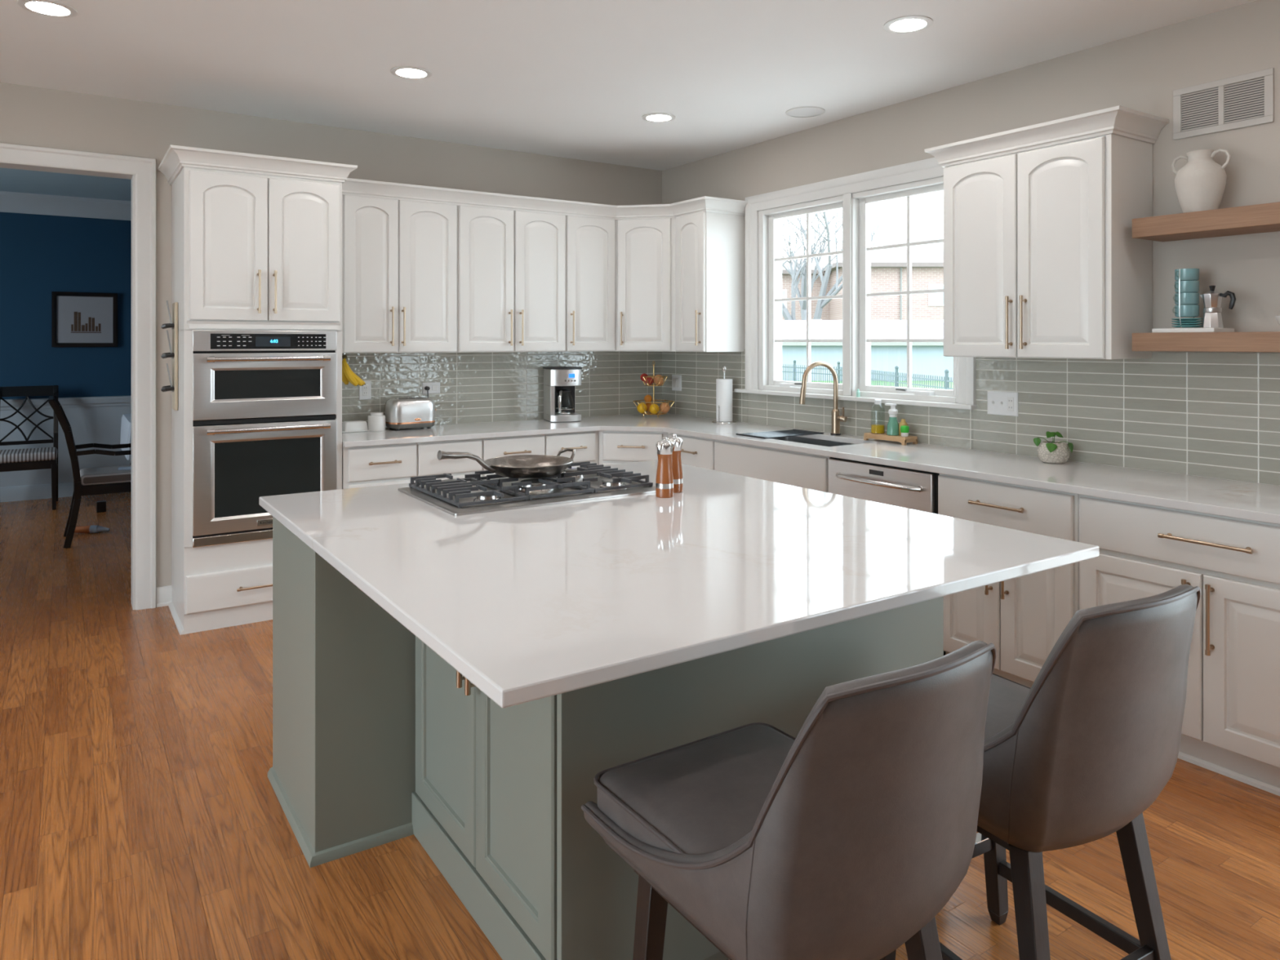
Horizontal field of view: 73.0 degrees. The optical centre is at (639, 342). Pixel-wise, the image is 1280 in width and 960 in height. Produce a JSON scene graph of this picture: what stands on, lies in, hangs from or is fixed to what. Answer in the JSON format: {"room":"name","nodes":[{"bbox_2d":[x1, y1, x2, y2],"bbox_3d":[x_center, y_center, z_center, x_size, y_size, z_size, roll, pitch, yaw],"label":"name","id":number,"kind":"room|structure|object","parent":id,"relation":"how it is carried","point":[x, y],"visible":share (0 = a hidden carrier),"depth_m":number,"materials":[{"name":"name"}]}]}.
{"room":"kitchen","nodes":[
{"label":"kitchen","id":0,"kind":"room"},
{"bbox_2d":[0,212,131,399],"bbox_3d":[-5.738,0.047,8.051,4.500,2.820,0.140,0,0,-34],"label":"wall","id":1,"kind":"structure","parent":0,"point":[41,255],"depth_m":8.15,"materials":[{"name":"blue paint"}]},
{"bbox_2d":[0,405,131,487],"bbox_3d":[-4.535,1.027,6.239,4.200,0.860,4.210,0,0,-34],"label":"wainscoting","id":2,"kind":"structure","parent":1,"relation":"attached to","point":[89,424],"depth_m":8.16,"materials":[{"name":"paint"}]},
{"bbox_2d":[0,191,131,220],"bbox_3d":[-4.535,-1.275,6.239,4.200,0.175,4.210,0,0,-34],"label":"trim","id":3,"kind":"structure","parent":1,"relation":"attached to","point":[10,202],"depth_m":8.12,"materials":[{"name":"paint"}]},
{"bbox_2d":[51,291,117,346],"bbox_3d":[-5.285,-0.213,8.246,0.530,0.520,0.030,0,0,-34],"label":"framed picture","id":4,"kind":"object","parent":1,"relation":"attached to","point":[78,319],"visible":1,"depth_m":8.25,"materials":[{"name":"black wood"}]},
{"bbox_2d":[71,311,101,333],"bbox_3d":[-5.282,-0.188,8.256,0.245,0.200,0.001,0,0,-34],"label":"print","id":5,"kind":"object","parent":4,"relation":"attached to","point":[81,322],"depth_m":8.25},
{"bbox_2d":[0,167,131,200],"bbox_3d":[-4.571,-1.413,6.293,4.500,0.100,4.360,0,0,-34],"label":"ceiling","id":6,"kind":"structure","parent":0,"point":[17,180],"depth_m":7.47,"materials":[{"name":"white paint"}]},
{"bbox_2d":[0,82,662,586],"bbox_3d":[-2.701,0.070,4.834,7.200,2.775,0.140,0,0,-34],"label":"wall","id":7,"kind":"structure","parent":0,"point":[30,116],"depth_m":4.96,"materials":[{"name":"beige paint"}]},
{"bbox_2d":[0,481,73,502],"bbox_3d":[-4.538,1.390,6.222,4.175,0.135,4.185,0,0,-34],"label":"baseboard","id":8,"kind":"structure","parent":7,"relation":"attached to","point":[7,494],"depth_m":8.00,"materials":[{"name":"paint"}]},
{"bbox_2d":[0,142,155,609],"bbox_3d":[-3.302,0.225,4.423,1.440,2.464,0.180,0,0,-34],"label":"trim","id":9,"kind":"structure","parent":7,"relation":"attached to","point":[141,171],"depth_m":4.72,"materials":[{"name":"white paint"}]},
{"bbox_2d":[155,585,171,607],"bbox_3d":[-2.630,1.405,4.784,0.074,0.105,0.022,0,0,-34],"label":"baseboard","id":10,"kind":"structure","parent":7,"relation":"attached to","point":[163,593],"depth_m":4.78,"materials":[{"name":"white paint"}]},
{"bbox_2d":[342,194,457,353],"bbox_3d":[-1.534,-0.404,5.290,0.772,0.938,0.387,0,0,-34],"label":"upper cabinet","id":11,"kind":"object","parent":7,"relation":"attached to","point":[399,257],"visible":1,"depth_m":5.16,"materials":[{"name":"white paint"}]},
{"bbox_3d":[-1.757,0.080,5.125,0.022,0.027,0.005,0,0,-34],"label":"hook","id":12,"kind":"object","parent":11,"relation":"attached to","visible":0},
{"bbox_2d":[342,355,365,386],"bbox_3d":[-1.701,0.169,5.140,0.146,0.186,0.126,0,0,-34],"label":"banana bunch","id":13,"kind":"object","parent":12,"relation":"hanging from","point":[348,375],"visible":0.92,"depth_m":5.10,"materials":[{"name":"yellow food"}]},
{"bbox_2d":[342,351,662,427],"bbox_3d":[-0.898,0.304,5.943,2.554,0.477,0.008,0,0,-34],"label":"wall tile","id":14,"kind":"structure","parent":7,"relation":"attached to","point":[500,386],"depth_m":5.88,"materials":[{"name":"grey tile"}]},
{"bbox_2d":[359,380,371,399],"bbox_3d":[-1.712,0.300,5.392,0.074,0.118,0.008,0,0,-34],"label":"wall outlet","id":15,"kind":"object","parent":14,"relation":"attached to","point":[365,391],"visible":0.86,"depth_m":5.39,"materials":[{"name":"white plastic"}]},
{"bbox_2d":[422,382,439,394],"bbox_3d":[-1.357,0.299,5.628,0.120,0.074,0.008,0,0,-34],"label":"wall outlet","id":16,"kind":"object","parent":14,"relation":"attached to","point":[434,387],"visible":1,"depth_m":5.63,"materials":[{"name":"white plastic"}]},
{"bbox_2d":[457,205,565,352],"bbox_3d":[-0.894,-0.404,5.715,0.760,0.938,0.387,0,0,-34],"label":"upper cabinet","id":17,"kind":"object","parent":7,"relation":"attached to","point":[511,264],"visible":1,"depth_m":5.57,"materials":[{"name":"white paint"}]},
{"bbox_2d":[564,215,614,351],"bbox_3d":[-0.412,-0.404,6.035,0.395,0.938,0.387,0,0,-34],"label":"upper cabinet","id":18,"kind":"object","parent":7,"relation":"attached to","point":[589,241],"visible":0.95,"depth_m":5.90,"materials":[{"name":"white paint"}]},
{"bbox_2d":[614,217,675,351],"bbox_3d":[0.079,-0.404,6.216,0.634,0.938,0.628,0,0,-34],"label":"upper cabinet","id":19,"kind":"object","parent":7,"relation":"attached to","point":[645,249],"visible":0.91,"depth_m":5.97,"materials":[{"name":"white paint"}]},
{"bbox_2d":[342,177,747,219],"bbox_3d":[-0.582,-0.896,5.586,2.654,0.088,0.614,0,0,-17],"label":"crown molding","id":20,"kind":"structure","parent":19,"relation":"attached to","point":[354,187],"depth_m":5.63,"materials":[{"name":"white paint"}]},
{"bbox_2d":[0,0,1255,170],"bbox_3d":[-0.322,-1.378,1.072,7.400,0.120,9.040,0,0,-34],"label":"ceiling","id":21,"kind":"structure","parent":0,"point":[575,79],"depth_m":4.03,"materials":[{"name":"paint"}]},
{"bbox_2d":[17,0,77,17],"bbox_3d":[-2.331,-1.313,3.409,0.196,0.008,0.196,0,0,-34],"label":"recessed light","id":22,"kind":"object","parent":21,"relation":"in","point":[51,8],"visible":1,"depth_m":3.40,"materials":[{"name":"white paint"}]},
{"bbox_2d":[26,1,70,15],"bbox_3d":[-2.331,-1.315,3.409,0.148,0.004,0.148,0,0,-34],"label":"diffuser","id":23,"kind":"object","parent":22,"relation":"attached to","point":[45,8],"depth_m":3.41,"materials":[{"name":"white plastic"}]},
{"bbox_2d":[390,66,431,79],"bbox_3d":[-1.117,-1.313,4.228,0.196,0.008,0.196,0,0,-34],"label":"recessed light","id":24,"kind":"object","parent":21,"relation":"in","point":[405,72],"visible":1,"depth_m":4.21,"materials":[{"name":"white paint"}]},
{"bbox_2d":[395,68,426,77],"bbox_3d":[-1.117,-1.315,4.228,0.148,0.004,0.148,0,0,-34],"label":"diffuser","id":25,"kind":"object","parent":24,"relation":"attached to","point":[402,73],"depth_m":4.22,"materials":[{"name":"white plastic"}]},
{"bbox_2d":[641,112,675,122],"bbox_3d":[0.110,-1.313,5.071,0.196,0.008,0.196,0,0,-34],"label":"recessed light","id":26,"kind":"object","parent":21,"relation":"in","point":[655,117],"visible":1,"depth_m":5.05,"materials":[{"name":"white paint"}]},
{"bbox_2d":[785,106,825,117],"bbox_3d":[0.947,-1.315,4.953,0.224,0.006,0.224,0,0,-34],"label":"ceiling speaker","id":27,"kind":"object","parent":21,"relation":"attached to","point":[800,112],"visible":1,"depth_m":4.95,"materials":[{"name":"white paint"}]},
{"bbox_2d":[883,15,933,33],"bbox_3d":[1.111,-1.313,3.587,0.196,0.008,0.196,0,0,-34],"label":"recessed light","id":28,"kind":"object","parent":21,"relation":"in","point":[908,24],"visible":1,"depth_m":3.58,"materials":[{"name":"white paint"}]},
{"bbox_2d":[889,18,926,31],"bbox_3d":[1.111,-1.315,3.587,0.148,0.004,0.148,0,0,-34],"label":"diffuser","id":29,"kind":"object","parent":28,"relation":"attached to","point":[898,24],"depth_m":3.58,"materials":[{"name":"white plastic"}]},
{"bbox_2d":[0,491,1279,959],"bbox_3d":[-1.556,1.507,2.930,7.400,0.100,13.500,0,0,-34],"label":"floor","id":30,"kind":"structure","parent":0,"point":[142,817],"depth_m":2.54,"materials":[{"name":"brown wood"}]},
{"bbox_2d":[0,385,58,510],"bbox_3d":[-5.426,0.930,7.653,0.470,1.062,0.623,0,0,-34],"label":"dining chair","id":31,"kind":"object","parent":30,"relation":"on","point":[29,459],"visible":0.94,"depth_m":7.72,"materials":[{"name":"black wood"}]},
{"bbox_2d":[48,395,131,548],"bbox_3d":[-4.008,0.930,6.420,0.623,1.062,0.516,0,0,-34],"label":"armchair","id":32,"kind":"object","parent":30,"relation":"on","point":[97,480],"visible":0.73,"depth_m":6.22,"materials":[{"name":"black wood"}]},
{"bbox_2d":[74,524,110,533],"bbox_3d":[-4.174,1.427,6.599,0.241,0.059,0.059,0,0,-9],"label":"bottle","id":33,"kind":"object","parent":30,"relation":"on","point":[84,529],"visible":0.94,"depth_m":6.58,"materials":[{"name":"orange plastic"}]},
{"bbox_2d":[158,144,357,635],"bbox_3d":[-2.097,0.248,4.742,0.900,2.418,0.671,0,0,-34],"label":"tall cabinet","id":34,"kind":"object","parent":30,"relation":"on","point":[256,239],"visible":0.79,"depth_m":4.46,"materials":[{"name":"white paint"}]},
{"bbox_2d":[160,300,177,410],"bbox_3d":[-2.482,0.070,4.559,0.073,0.575,0.150,0,0,-34],"label":"rack","id":35,"kind":"object","parent":34,"relation":"attached to","point":[173,354],"visible":1,"depth_m":4.52,"materials":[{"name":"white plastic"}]},
{"bbox_2d":[191,329,337,547],"bbox_3d":[-2.043,0.483,4.663,0.698,1.088,0.533,0,0,-34],"label":"double oven","id":36,"kind":"object","parent":34,"relation":"in","point":[264,402],"visible":0.91,"depth_m":4.47,"materials":[{"name":"metal"}]},
{"bbox_2d":[342,442,416,488],"bbox_3d":[-1.603,1.015,5.076,0.412,0.884,0.667,0,0,-34],"label":"base cabinet","id":37,"kind":"object","parent":30,"relation":"on","point":[366,466],"visible":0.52,"depth_m":4.82,"materials":[{"name":"white paint"}]},
{"bbox_2d":[416,438,482,479],"bbox_3d":[-1.264,1.015,5.301,0.399,0.884,0.667,0,0,-34],"label":"base cabinet","id":38,"kind":"object","parent":30,"relation":"on","point":[428,463],"visible":0.2,"depth_m":5.05,"materials":[{"name":"white paint"}]},
{"bbox_2d":[481,434,544,475],"bbox_3d":[-0.923,1.015,5.527,0.418,0.884,0.667,0,0,-34],"label":"base cabinet","id":39,"kind":"object","parent":30,"relation":"on","point":[492,447],"visible":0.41,"depth_m":5.27,"materials":[{"name":"white paint"}]},
{"bbox_2d":[544,431,598,468],"bbox_3d":[-0.586,1.015,5.752,0.391,0.884,0.667,0,0,-34],"label":"base cabinet","id":40,"kind":"object","parent":30,"relation":"on","point":[585,444],"visible":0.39,"depth_m":5.52,"materials":[{"name":"white paint"}]},
{"bbox_2d":[267,516,943,959],"bbox_3d":[-0.184,1.015,2.709,1.560,0.885,1.505,0,0,-34],"label":"kitchen island","id":41,"kind":"object","parent":30,"relation":"on","point":[378,740],"visible":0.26,"depth_m":2.22,"materials":[{"name":"green paint"}]},
{"bbox_2d":[272,516,415,852],"bbox_3d":[-0.430,1.015,3.095,1.543,0.885,0.590,0,0,-34],"label":"end panel","id":42,"kind":"object","parent":41,"relation":"attached to","point":[344,668],"depth_m":2.51,"materials":[{"name":"green paint"}]},
{"bbox_2d":[258,460,1099,708],"bbox_3d":[-0.057,0.557,2.670,1.727,0.030,2.028,0,0,-34],"label":"island countertop","id":43,"kind":"structure","parent":41,"relation":"on","point":[528,604],"depth_m":2.12,"materials":[{"name":"white stone"}]},
{"bbox_2d":[398,461,655,515],"bbox_3d":[-0.390,0.517,3.162,0.824,0.050,0.567,0,0,-34],"label":"gas cooktop","id":44,"kind":"object","parent":43,"relation":"in","point":[587,482],"visible":0.89,"depth_m":3.05,"materials":[{"name":"metal"}]},
{"bbox_2d":[436,448,575,478],"bbox_3d":[-0.484,0.432,3.179,0.570,0.119,0.332,0,0,-34],"label":"frying pan","id":45,"kind":"object","parent":44,"relation":"on","point":[523,466],"visible":1,"depth_m":3.13,"materials":[{"name":"silver metal"}]},
{"bbox_2d":[655,436,673,497],"bbox_3d":[0.086,0.438,3.039,0.064,0.208,0.064,0,0,-34],"label":"pepper mill","id":46,"kind":"object","parent":43,"relation":"on","point":[664,477],"visible":1,"depth_m":3.02,"materials":[{"name":"brown wood"}]},
{"bbox_2d":[666,434,683,493],"bbox_3d":[0.124,0.438,3.139,0.064,0.208,0.064,0,0,39],"label":"pepper mill","id":47,"kind":"object","parent":43,"relation":"on","point":[677,442],"visible":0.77,"depth_m":3.12,"materials":[{"name":"brown wood"}]},
{"bbox_2d":[598,431,667,465],"bbox_3d":[0.038,1.015,6.009,0.929,0.884,0.927,0,0,-34],"label":"base cabinet","id":48,"kind":"object","parent":30,"relation":"on","point":[614,446],"visible":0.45,"depth_m":5.58,"materials":[{"name":"white paint"}]},
{"bbox_2d":[342,413,1279,524],"bbox_3d":[0.369,0.557,4.035,2.552,0.030,4.571,0,0,-34],"label":"countertop","id":49,"kind":"structure","parent":48,"relation":"on","point":[1259,502],"depth_m":3.98,"materials":[{"name":"white stone"}]},
{"bbox_2d":[342,420,369,432],"bbox_3d":[-1.735,0.510,5.250,0.183,0.062,0.110,0,0,-38],"label":"butter dish","id":50,"kind":"object","parent":49,"relation":"on","point":[355,425],"visible":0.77,"depth_m":5.22,"materials":[{"name":"white ceramic"}]},
{"bbox_2d":[368,412,385,431],"bbox_3d":[-1.610,0.486,5.294,0.105,0.112,0.105,0,0,-34],"label":"canister","id":51,"kind":"object","parent":49,"relation":"on","point":[376,420],"visible":1,"depth_m":5.25,"materials":[{"name":"white ceramic"}]},
{"bbox_2d":[385,386,435,430],"bbox_3d":[-1.435,0.413,5.434,0.321,0.256,0.224,0,0,-37],"label":"toaster","id":52,"kind":"object","parent":49,"relation":"on","point":[403,412],"visible":1,"depth_m":5.33,"materials":[{"name":"metal"}]},
{"bbox_2d":[542,366,582,422],"bbox_3d":[-0.532,0.356,5.963,0.223,0.370,0.246,0,0,-20],"label":"coffee maker","id":53,"kind":"object","parent":49,"relation":"on","point":[555,378],"visible":1,"depth_m":5.88,"materials":[{"name":"metal"}]},
{"bbox_2d":[555,389,573,413],"bbox_3d":[-0.515,0.409,5.935,0.137,0.168,0.172,0,0,-20],"label":"coffee carafe","id":54,"kind":"object","parent":53,"relation":"on","point":[559,408],"visible":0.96,"depth_m":5.91,"materials":[{"name":"clear glass"}]},
{"bbox_2d":[632,360,675,417],"bbox_3d":[0.100,0.340,6.289,0.266,0.404,0.306,0,0,36],"label":"fruit basket","id":55,"kind":"object","parent":49,"relation":"on","point":[653,375],"visible":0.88,"depth_m":6.25,"materials":[{"name":"gold metal"}]},
{"bbox_2d":[642,375,667,386],"bbox_3d":[0.100,0.282,6.289,0.176,0.070,0.202,0,0,36],"label":"basket","id":56,"kind":"object","parent":55,"relation":"on","point":[653,376],"depth_m":6.24,"materials":[{"name":"gold metal"}]},
{"bbox_2d":[711,365,736,423],"bbox_3d":[0.568,0.350,5.832,0.168,0.384,0.168,0,0,-34],"label":"paper towel holder","id":57,"kind":"object","parent":49,"relation":"on","point":[724,367],"visible":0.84,"depth_m":5.80,"materials":[{"name":"metal"}]},
{"bbox_2d":[715,378,732,422],"bbox_3d":[0.568,0.391,5.832,0.110,0.282,0.110,0,0,-34],"label":"paper towel roll","id":58,"kind":"object","parent":57,"relation":"on","point":[723,387],"visible":1,"depth_m":5.78,"materials":[{"name":"white paper"}]},
{"bbox_2d":[736,429,823,438],"bbox_3d":[0.822,0.538,5.080,0.462,0.008,0.250,0,0,-34],"label":"drying rack","id":59,"kind":"object","parent":49,"relation":"on","point":[770,434],"visible":1,"depth_m":5.06,"materials":[{"name":"silver plastic"}]},
{"bbox_2d":[771,435,853,446],"bbox_3d":[0.940,0.680,4.903,0.414,0.214,0.759,0,0,-34],"label":"sink","id":60,"kind":"object","parent":49,"relation":"in","point":[797,439],"visible":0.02,"depth_m":5.13,"materials":[{"name":"metal"}]},
{"bbox_2d":[799,360,847,435],"bbox_3d":[1.055,0.327,5.028,0.287,0.431,0.096,0,0,-7],"label":"faucet","id":61,"kind":"object","parent":49,"relation":"on","point":[836,418],"visible":1,"depth_m":5.03,"materials":[{"name":"gold metal"}]},
{"bbox_2d":[863,432,917,444],"bbox_3d":[1.357,0.522,4.694,0.106,0.040,0.280,0,0,-34],"label":"soap tray","id":62,"kind":"object","parent":49,"relation":"on","point":[913,439],"visible":0.98,"depth_m":4.62,"materials":[{"name":"brown wood"}]},
{"bbox_2d":[884,403,898,435],"bbox_3d":[1.361,0.418,4.676,0.066,0.168,0.081,0,0,-34],"label":"soap pump","id":63,"kind":"object","parent":62,"relation":"on","point":[892,425],"visible":1,"depth_m":4.65,"materials":[{"name":"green plastic"}]},
{"bbox_2d":[886,417,898,435],"bbox_3d":[1.365,0.449,4.670,0.066,0.105,0.066,0,0,-34],"label":"bottle","id":64,"kind":"object","parent":63,"relation":"attached to","point":[892,425],"depth_m":4.65,"materials":[{"name":"green plastic"}]},
{"bbox_2d":[1033,431,1073,463],"bbox_3d":[1.858,0.472,3.888,0.151,0.140,0.144,0,0,-34],"label":"potted plant","id":65,"kind":"object","parent":49,"relation":"on","point":[1054,451],"visible":1,"depth_m":3.85,"materials":[{"name":"green plant"}]},
{"bbox_2d":[667,432,715,470],"bbox_3d":[0.541,1.015,5.490,0.667,0.884,0.489,0,0,-34],"label":"base cabinet","id":66,"kind":"object","parent":30,"relation":"on","point":[696,451],"visible":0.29,"depth_m":5.25,"materials":[{"name":"white paint"}]},
{"bbox_2d":[714,440,830,492],"bbox_3d":[0.931,1.015,4.904,0.667,0.884,0.916,0,0,-34],"label":"base cabinet","id":67,"kind":"object","parent":30,"relation":"on","point":[809,471],"visible":0.07,"depth_m":4.69,"materials":[{"name":"white paint"}]},
{"bbox_2d":[581,640,996,959],"bbox_3d":[0.264,0.971,1.555,0.506,0.978,0.651,0,0,-34],"label":"counter stool","id":68,"kind":"object","parent":30,"relation":"on","point":[846,837],"visible":1,"depth_m":1.31,"materials":[{"name":"grey leather"}]},
{"bbox_2d":[828,457,945,655],"bbox_3d":[1.357,1.017,4.242,0.676,0.880,0.648,0,0,-34],"label":"dishwasher","id":69,"kind":"object","parent":30,"relation":"on","point":[913,489],"visible":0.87,"depth_m":4.04,"materials":[{"name":"metal"}]},
{"bbox_2d":[937,473,1079,688],"bbox_3d":[1.723,1.015,3.712,0.667,0.884,0.630,0,0,-34],"label":"base cabinet","id":70,"kind":"object","parent":30,"relation":"on","point":[1024,617],"visible":0.41,"depth_m":3.50,"materials":[{"name":"white paint"}]},
{"bbox_2d":[880,583,1200,959],"bbox_3d":[0.826,0.971,1.908,0.506,0.978,0.651,0,0,-30],"label":"counter stool","id":71,"kind":"object","parent":30,"relation":"on","point":[1077,756],"visible":0.62,"depth_m":1.65,"materials":[{"name":"grey leather"}]},
{"bbox_2d":[1079,494,1279,795],"bbox_3d":[2.156,1.015,3.060,0.667,0.884,0.930,0,0,-34],"label":"base cabinet","id":72,"kind":"object","parent":30,"relation":"on","point":[1231,725],"visible":0.73,"depth_m":2.89,"materials":[{"name":"white paint"}]},
{"bbox_3d":[-3.899,1.050,7.496,0.950,0.815,1.040,0,0,-34],"label":"dining table","id":73,"kind":"object","parent":30,"relation":"on","visible":0},
{"bbox_2d":[120,413,131,460],"bbox_3d":[-3.894,0.779,7.499,1.004,0.296,1.106,0,0,-34],"label":"tablecloth","id":74,"kind":"object","parent":73,"relation":"on","point":[126,424],"visible":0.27,"depth_m":7.07,"materials":[{"name":"white fabric"}]},
{"bbox_2d":[662,0,1279,485],"bbox_3d":[2.622,0.070,3.148,0.200,2.775,8.840,0,0,-34],"label":"wall","id":75,"kind":"structure","parent":0,"point":[1140,72],"depth_m":3.68,"materials":[{"name":"beige paint"}]},
{"bbox_2d":[675,212,744,351],"bbox_3d":[0.451,-0.404,5.880,0.387,0.938,0.344,0,0,-34],"label":"upper cabinet","id":76,"kind":"object","parent":75,"relation":"attached to","point":[710,246],"visible":1,"depth_m":5.76,"materials":[{"name":"white paint"}]},
{"bbox_2d":[733,157,977,409],"bbox_3d":[1.239,-0.314,5.152,0.225,1.307,1.840,0,0,-34],"label":"window","id":77,"kind":"structure","parent":75,"relation":"in","point":[763,228],"depth_m":5.07,"materials":[{"name":"white paint"}]},
{"bbox_2d":[662,349,1279,485],"bbox_3d":[1.445,0.292,4.731,0.008,0.500,4.620,0,0,-34],"label":"wall tile","id":78,"kind":"structure","parent":75,"relation":"attached to","point":[1208,415],"depth_m":3.84,"materials":[{"name":"grey tile"}]},
{"bbox_2d":[987,391,1018,416],"bbox_3d":[1.766,0.300,4.225,0.018,0.115,0.166,0,0,-34],"label":"light switch","id":79,"kind":"object","parent":78,"relation":"attached to","point":[1002,403],"visible":1,"depth_m":4.22,"materials":[{"name":"white plastic"}]},
{"bbox_2d":[924,105,1168,359],"bbox_3d":[1.781,-0.427,3.872,0.393,0.993,0.922,0,0,-34],"label":"upper cabinet","id":80,"kind":"object","parent":75,"relation":"attached to","point":[1042,259],"visible":1,"depth_m":3.66,"materials":[{"name":"white paint"}]},
{"bbox_2d":[1132,201,1279,241],"bbox_3d":[2.388,-0.457,3.092,0.249,0.077,1.105,0,0,-34],"label":"shelf","id":81,"kind":"object","parent":75,"relation":"attached to","point":[1265,217],"visible":1,"depth_m":3.28,"materials":[{"name":"brown wood"}]},
{"bbox_2d":[1171,148,1231,213],"bbox_3d":[2.189,-0.620,3.383,0.172,0.248,0.172,0,0,16],"label":"vase","id":82,"kind":"object","parent":81,"relation":"on","point":[1200,184],"visible":0.88,"depth_m":3.33,"materials":[{"name":"white ceramic"}]},
{"bbox_2d":[1132,331,1279,352],"bbox_3d":[2.388,0.000,3.092,0.249,0.073,1.105,0,0,-34],"label":"shelf","id":83,"kind":"object","parent":75,"relation":"attached to","point":[1260,341],"visible":1,"depth_m":3.25,"materials":[{"name":"brown wood"}]},
{"bbox_2d":[1151,328,1234,333],"bbox_3d":[2.174,-0.045,3.406,0.170,0.017,0.225,0,0,-34],"label":"serving board","id":84,"kind":"object","parent":83,"relation":"on","point":[1153,330],"visible":0.82,"depth_m":3.34,"materials":[{"name":"white ceramic"}]},
{"bbox_2d":[1171,324,1201,327],"bbox_3d":[2.163,-0.061,3.423,0.106,0.008,0.106,0,0,-34],"label":"saucer","id":85,"kind":"object","parent":84,"relation":"on","point":[1188,326],"visible":0.87,"depth_m":3.39,"materials":[{"name":"teal ceramic"}]},
{"bbox_2d":[1171,323,1202,325],"bbox_3d":[2.163,-0.071,3.423,0.106,0.008,0.106,0,0,-34],"label":"saucer","id":86,"kind":"object","parent":85,"relation":"on","point":[1182,324],"visible":0.91,"depth_m":3.39,"materials":[{"name":"teal ceramic"}]},
{"bbox_2d":[1171,320,1202,323],"bbox_3d":[2.163,-0.080,3.423,0.106,0.008,0.106,0,0,-34],"label":"saucer","id":87,"kind":"object","parent":86,"relation":"on","point":[1178,322],"visible":0.98,"depth_m":3.39,"materials":[{"name":"teal ceramic"}]},
{"bbox_2d":[1171,318,1202,320],"bbox_3d":[2.163,-0.089,3.423,0.106,0.008,0.106,0,0,-34],"label":"saucer","id":88,"kind":"object","parent":87,"relation":"on","point":[1177,319],"visible":0.98,"depth_m":3.39,"materials":[{"name":"teal ceramic"}]},
{"bbox_2d":[1173,304,1199,317],"bbox_3d":[2.161,-0.122,3.423,0.085,0.047,0.085,0,0,41],"label":"glass cup","id":89,"kind":"object","parent":88,"relation":"on","point":[1188,310],"visible":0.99,"depth_m":3.39,"materials":[{"name":"teal glass"}]},
{"bbox_2d":[1174,293,1199,305],"bbox_3d":[2.161,-0.170,3.422,0.085,0.047,0.085,0,0,36],"label":"glass cup","id":90,"kind":"object","parent":89,"relation":"on","point":[1185,299],"visible":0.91,"depth_m":3.39,"materials":[{"name":"teal ceramic"}]},
{"bbox_2d":[1174,280,1199,293],"bbox_3d":[2.161,-0.217,3.422,0.085,0.047,0.085,0,0,31],"label":"glass cup","id":91,"kind":"object","parent":90,"relation":"on","point":[1185,286],"visible":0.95,"depth_m":3.39,"materials":[{"name":"teal ceramic"}]},
{"bbox_2d":[1174,268,1199,280],"bbox_3d":[2.161,-0.265,3.422,0.085,0.047,0.085,0,0,26],"label":"glass cup","id":92,"kind":"object","parent":91,"relation":"on","point":[1186,274],"visible":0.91,"depth_m":3.39,"materials":[{"name":"teal ceramic"}]},
{"bbox_2d":[1200,285,1235,328],"bbox_3d":[2.222,-0.137,3.327,0.066,0.165,0.132,0,0,-24],"label":"moka pot","id":93,"kind":"object","parent":84,"relation":"on","point":[1212,317],"visible":1,"depth_m":3.32,"materials":[{"name":"metal"}]},
{"bbox_2d":[1173,67,1274,140],"bbox_3d":[2.306,-0.938,3.433,0.010,0.205,0.356,0,0,-34],"label":"air vent","id":94,"kind":"object","parent":75,"relation":"in","point":[1197,111],"visible":1,"depth_m":3.42,"materials":[{"name":"metal"}]},
{"bbox_3d":[-6.343,0.047,5.031,0.150,2.820,4.220,0,0,-34],"label":"wall","id":95,"kind":"structure","parent":0,"visible":0},
{"bbox_2d":[0,395,131,409],"bbox_3d":[-4.538,0.570,6.222,4.175,0.095,4.185,0,0,-34],"label":"trim","id":96,"kind":"structure","parent":95,"relation":"attached to","point":[107,401],"depth_m":8.17,"materials":[{"name":"paint"}]},
{"label":"outside","id":97,"kind":"structure","parent":0,"visible":0},
{"bbox_2d":[786,380,952,389],"bbox_3d":[31.655,2.157,98.411,126.000,0.200,122.000,0,0,-34],"label":"ground","id":98,"kind":"structure","parent":97,"point":[786,380],"depth_m":43.22,"materials":[{"name":"green plant"}]},
{"bbox_2d":[782,195,924,319],"bbox_3d":[10.369,-5.733,53.117,13.682,15.816,18.333,0,0,-17],"label":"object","id":99,"kind":"object","parent":98,"relation":"on","point":[821,304],"visible":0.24,"depth_m":54.70,"materials":[{"name":"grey plant"}]},
{"bbox_2d":[782,239,943,319],"bbox_3d":[14.759,-2.949,67.500,35.200,10.013,14.200,0,0,0],"label":"apartment building","id":100,"kind":"structure","parent":98,"relation":"on","point":[888,266],"depth_m":60.99,"materials":[{"name":"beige brick"}]},
{"bbox_2d":[785,195,943,266],"bbox_3d":[24.021,-7.651,93.453,17.476,19.697,13.665,0,0,-8],"label":"bare tree","id":101,"kind":"object","parent":98,"relation":"on","point":[895,209],"visible":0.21,"depth_m":92.01,"materials":[{"name":"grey plant"}]},
{"bbox_2d":[782,319,953,380],"bbox_3d":[11.692,0.394,48.970,29.000,3.326,6.860,0,0,0],"label":"swimming pool","id":102,"kind":"object","parent":98,"relation":"on","point":[928,358],"visible":0.32,"depth_m":46.00,"materials":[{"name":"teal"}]},
{"bbox_2d":[782,360,953,390],"bbox_3d":[6.093,1.327,24.356,1.196,1.460,15.534,0,0,-10],"label":"fence","id":103,"kind":"object","parent":98,"relation":"on","point":[794,367],"visible":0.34,"depth_m":22.45,"materials":[{"name":"black metal"}]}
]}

